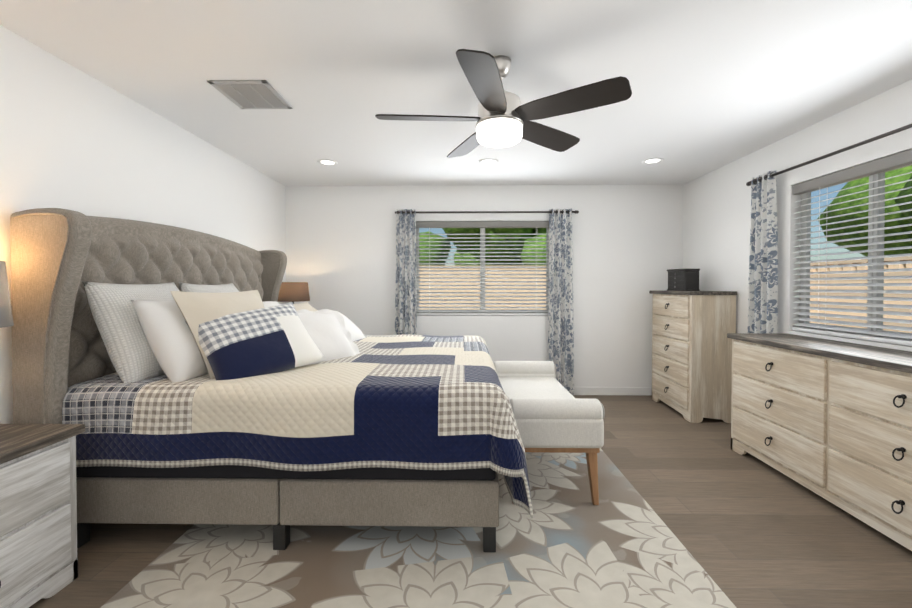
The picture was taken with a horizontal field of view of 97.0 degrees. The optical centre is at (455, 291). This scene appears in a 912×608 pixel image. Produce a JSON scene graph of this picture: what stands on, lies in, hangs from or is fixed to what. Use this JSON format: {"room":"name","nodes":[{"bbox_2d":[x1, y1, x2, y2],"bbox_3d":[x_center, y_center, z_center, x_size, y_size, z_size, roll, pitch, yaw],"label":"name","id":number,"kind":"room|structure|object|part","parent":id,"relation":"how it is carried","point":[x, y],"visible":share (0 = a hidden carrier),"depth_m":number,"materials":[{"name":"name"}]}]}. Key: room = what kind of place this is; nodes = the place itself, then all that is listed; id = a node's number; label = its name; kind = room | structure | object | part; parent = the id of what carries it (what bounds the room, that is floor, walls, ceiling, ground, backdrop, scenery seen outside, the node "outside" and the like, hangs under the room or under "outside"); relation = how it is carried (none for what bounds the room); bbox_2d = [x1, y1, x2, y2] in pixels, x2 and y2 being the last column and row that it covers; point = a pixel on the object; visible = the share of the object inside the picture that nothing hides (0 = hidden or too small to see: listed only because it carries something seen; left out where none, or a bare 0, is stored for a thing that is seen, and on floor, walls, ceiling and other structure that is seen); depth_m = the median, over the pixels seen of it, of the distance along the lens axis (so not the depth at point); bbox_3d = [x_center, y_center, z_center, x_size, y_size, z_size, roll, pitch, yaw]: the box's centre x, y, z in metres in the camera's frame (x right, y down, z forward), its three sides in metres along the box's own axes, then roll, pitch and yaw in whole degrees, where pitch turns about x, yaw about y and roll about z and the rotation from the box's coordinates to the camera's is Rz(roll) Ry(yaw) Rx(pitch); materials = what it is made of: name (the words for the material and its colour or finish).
{"room":"bedroom","nodes":[
{"label":"bedroom","id":0,"kind":"room"},
{"bbox_2d":[0,25,285,423],"bbox_3d":[-2.122,0.025,1.548,0.140,2.440,6.680,0,1,1],"label":"wall","id":1,"kind":"structure","parent":0,"point":[73,138],"depth_m":2.33,"materials":[{"name":"white paint"}]},
{"bbox_2d":[0,0,911,185],"bbox_3d":[0.257,-1.255,1.491,4.900,0.120,6.680,0,1,1],"label":"ceiling","id":2,"kind":"structure","parent":0,"point":[715,84],"depth_m":2.19,"materials":[{"name":"white paint"}]},
{"bbox_2d":[207,80,292,108],"bbox_3d":[-1.246,-1.201,2.477,0.340,0.014,0.360,0,1,1],"label":"ceiling vent","id":3,"kind":"object","parent":2,"relation":"in","point":[253,94],"visible":1,"depth_m":2.45,"materials":[{"name":"silver metal"}]},
{"bbox_2d":[317,159,337,165],"bbox_3d":[-1.214,-1.222,3.816,0.184,0.008,0.184,0,1,1],"label":"recessed light","id":4,"kind":"object","parent":2,"relation":"in","point":[328,162],"visible":1,"depth_m":3.81,"materials":[{"name":"white"}]},
{"bbox_2d":[479,158,497,164],"bbox_3d":[0.306,-1.221,3.791,0.184,0.008,0.184,0,1,1],"label":"recessed light","id":5,"kind":"object","parent":2,"relation":"in","point":[488,161],"visible":1,"depth_m":3.78,"materials":[{"name":"white"}]},
{"bbox_2d":[375,49,631,157],"bbox_3d":[0.191,-0.995,2.105,1.209,0.415,1.239,0,1,1],"label":"fan","id":6,"kind":"object","parent":2,"relation":"hanging from","point":[503,118],"visible":1,"depth_m":2.00,"materials":[{"name":"black wood"}]},
{"bbox_2d":[642,157,663,163],"bbox_3d":[1.835,-1.221,3.765,0.184,0.008,0.184,0,1,1],"label":"recessed light","id":7,"kind":"object","parent":2,"relation":"in","point":[652,160],"visible":1,"depth_m":3.75,"materials":[{"name":"white"}]},
{"bbox_2d":[29,395,911,607],"bbox_3d":[0.257,1.305,1.525,4.900,0.120,6.680,0,1,1],"label":"floor","id":8,"kind":"structure","parent":0,"point":[748,530],"depth_m":2.08,"materials":[{"name":"brown wood"}]},
{"bbox_2d":[0,424,84,607],"bbox_3d":[-1.818,0.914,1.404,0.434,0.665,0.730,0,1,1],"label":"nightstand","id":9,"kind":"object","parent":8,"relation":"on","point":[38,528],"visible":1,"depth_m":1.58,"materials":[{"name":"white wood"}]},
{"bbox_2d":[0,261,13,327],"bbox_3d":[-1.897,0.229,1.546,0.276,0.700,0.276,0,1,1],"label":"lamp","id":10,"kind":"object","parent":9,"relation":"on","point":[6,317],"visible":1,"depth_m":1.59,"materials":[{"name":"grey fabric"}]},
{"bbox_2d":[101,448,735,607],"bbox_3d":[-0.144,1.237,1.731,2.490,0.010,3.000,0,1,1],"label":"rug","id":11,"kind":"object","parent":8,"relation":"on","point":[569,544],"visible":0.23,"depth_m":1.83,"materials":[{"name":"beige carpet"}]},
{"bbox_2d":[10,208,532,551],"bbox_3d":[-0.820,0.378,2.921,2.378,1.674,2.276,0,1,1],"label":"bed","id":12,"kind":"object","parent":11,"relation":"on","point":[186,376],"visible":0.98,"depth_m":1.91,"materials":[{"name":"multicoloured fabric"}]},
{"bbox_3d":[-1.853,0.359,2.933,0.313,1.635,2.224,0,1,1],"label":"headboard","id":13,"kind":"part","parent":12,"relation":"part of","materials":[{"name":"grey fabric"}]},
{"bbox_3d":[-0.827,0.674,2.925,2.065,0.425,2.020,0,1,1],"label":"mattress","id":14,"kind":"part","parent":12,"relation":"part of","materials":[{"name":"black"}]},
{"bbox_3d":[-0.824,1.048,2.930,2.090,0.334,2.040,0,1,1],"label":"frame","id":15,"kind":"part","parent":12,"relation":"part of","materials":[{"name":"grey fabric"}]},
{"bbox_2d":[62,334,532,517],"bbox_3d":[-0.736,0.715,2.924,2.209,0.585,2.276,0,1,1],"label":"quilt","id":16,"kind":"object","parent":12,"relation":"on","point":[405,423],"depth_m":1.89,"materials":[{"name":"beige fabric"}]},
{"bbox_2d":[493,361,604,504],"bbox_3d":[0.584,0.915,2.945,0.549,0.601,1.340,0,1,1],"label":"bench","id":17,"kind":"object","parent":11,"relation":"on","point":[551,413],"visible":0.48,"depth_m":2.30,"materials":[{"name":"fabric"}]},
{"bbox_2d":[649,290,736,422],"bbox_3d":[2.364,0.600,4.121,0.454,1.220,0.810,0,1,1],"label":"chest","id":18,"kind":"object","parent":8,"relation":"on","point":[691,362],"visible":0.98,"depth_m":3.74,"materials":[{"name":"brown wood"}]},
{"bbox_2d":[667,268,699,290],"bbox_3d":[2.360,-0.124,4.201,0.184,0.225,0.266,0,1,-11],"label":"jewelry box","id":19,"kind":"object","parent":18,"relation":"on","point":[685,279],"visible":1,"depth_m":4.09,"materials":[{"name":"black wood"}]},
{"bbox_2d":[727,333,911,550],"bbox_3d":[2.319,0.785,2.299,0.484,0.900,1.700,0,1,1],"label":"dresser","id":20,"kind":"object","parent":8,"relation":"on","point":[829,420],"visible":0.98,"depth_m":2.27,"materials":[{"name":"brown wood"}]},
{"bbox_3d":[-1.768,0.874,4.404,0.434,0.665,0.670,0,1,1],"label":"nightstand","id":21,"kind":"object","parent":8,"relation":"on","visible":0},
{"bbox_2d":[278,282,309,303],"bbox_3d":[-1.775,0.218,4.395,0.350,0.645,0.350,0,1,1],"label":"lamp","id":22,"kind":"object","parent":21,"relation":"on","point":[292,292],"visible":0.62,"depth_m":4.25,"materials":[{"name":"brown fabric"}]},
{"bbox_2d":[285,185,682,386],"bbox_3d":[0.312,-0.018,4.777,4.620,2.440,0.140,0,1,1],"label":"wall","id":23,"kind":"structure","parent":0,"point":[627,245],"depth_m":4.70,"materials":[{"name":"white paint"}]},
{"bbox_2d":[416,228,548,315],"bbox_3d":[0.317,-0.274,4.799,1.650,1.110,0.059,0,1,1],"label":"window","id":24,"kind":"structure","parent":23,"relation":"in","point":[482,230],"depth_m":4.78,"materials":[{"name":"grey plastic"}]},
{"bbox_2d":[416,221,548,315],"bbox_3d":[0.316,-0.274,4.739,1.638,1.100,0.062,0,1,1],"label":"window blind","id":25,"kind":"object","parent":24,"relation":"attached to","point":[482,224],"visible":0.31,"depth_m":4.73,"materials":[{"name":"white plastic"}]},
{"bbox_2d":[395,210,578,213],"bbox_3d":[0.350,-0.912,4.647,2.100,0.040,0.092,0,1,1],"label":"rod","id":26,"kind":"object","parent":23,"relation":"attached to","point":[576,211],"visible":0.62,"depth_m":4.61,"materials":[{"name":"grey metal"}]},
{"bbox_2d":[395,209,416,334],"bbox_3d":[-0.584,0.116,4.648,0.265,2.125,0.085,0,1,1],"label":"window curtain","id":27,"kind":"object","parent":26,"relation":"hanging from","point":[406,282],"depth_m":4.64,"materials":[{"name":"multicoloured fabric"}]},
{"bbox_2d":[548,208,573,394],"bbox_3d":[1.209,0.116,4.620,0.306,2.125,0.086,0,1,1],"label":"window curtain","id":28,"kind":"object","parent":26,"relation":"hanging from","point":[560,326],"depth_m":4.62,"materials":[{"name":"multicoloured fabric"}]},
{"bbox_2d":[574,387,651,394],"bbox_3d":[0.311,1.155,4.715,4.560,0.095,0.016,0,1,1],"label":"baseboard","id":29,"kind":"structure","parent":23,"relation":"attached to","point":[612,390],"depth_m":4.67,"materials":[{"name":"white"}]},
{"bbox_2d":[683,79,911,351],"bbox_3d":[2.637,0.026,1.468,0.140,2.440,6.680,0,1,1],"label":"wall","id":30,"kind":"structure","parent":0,"point":[716,223],"depth_m":3.21,"materials":[{"name":"white paint"}]},
{"bbox_2d":[746,123,911,185],"bbox_3d":[2.531,-0.913,2.107,0.092,0.040,2.780,0,1,1],"label":"rod","id":31,"kind":"object","parent":30,"relation":"attached to","point":[900,129],"visible":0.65,"depth_m":2.60,"materials":[{"name":"grey metal"}]},
{"bbox_2d":[747,171,777,332],"bbox_3d":[2.502,0.132,2.122,0.082,2.160,2.720,0,1,1],"label":"window curtain","id":32,"kind":"object","parent":31,"relation":"hanging from","point":[763,291],"visible":0.65,"depth_m":3.29,"materials":[{"name":"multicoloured fabric"}]},
{"bbox_2d":[799,164,911,340],"bbox_3d":[2.673,-0.248,2.114,0.059,1.130,2.040,0,1,1],"label":"window","id":33,"kind":"structure","parent":30,"relation":"in","point":[877,176],"depth_m":2.58,"materials":[{"name":"grey plastic"}]},
{"bbox_2d":[792,149,911,345],"bbox_3d":[2.613,-0.249,2.115,0.062,1.120,2.028,0,1,1],"label":"window blind","id":34,"kind":"object","parent":33,"relation":"attached to","point":[895,161],"visible":1,"depth_m":2.63,"materials":[{"name":"white plastic"}]},
{"label":"outside","id":35,"kind":"structure","parent":0,"visible":0},
{"bbox_3d":[3.004,1.400,4.881,70.000,0.100,70.000,0,1,1],"label":"yard","id":36,"kind":"structure","parent":35,"visible":0},
{"bbox_2d":[419,256,911,332],"bbox_3d":[-2.669,0.368,0.571,26.800,2.180,25.220,0,1,1],"label":"fence","id":37,"kind":"object","parent":36,"relation":"on","point":[900,266],"depth_m":12.14,"materials":[{"name":"brown wood"}]},
{"bbox_2d":[419,165,911,265],"bbox_3d":[6.438,-2.712,8.523,28.406,8.126,27.378,0,1,1],"label":"trees","id":38,"kind":"object","parent":36,"relation":"on","point":[892,173],"depth_m":14.31,"materials":[{"name":"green plant"}]}
]}

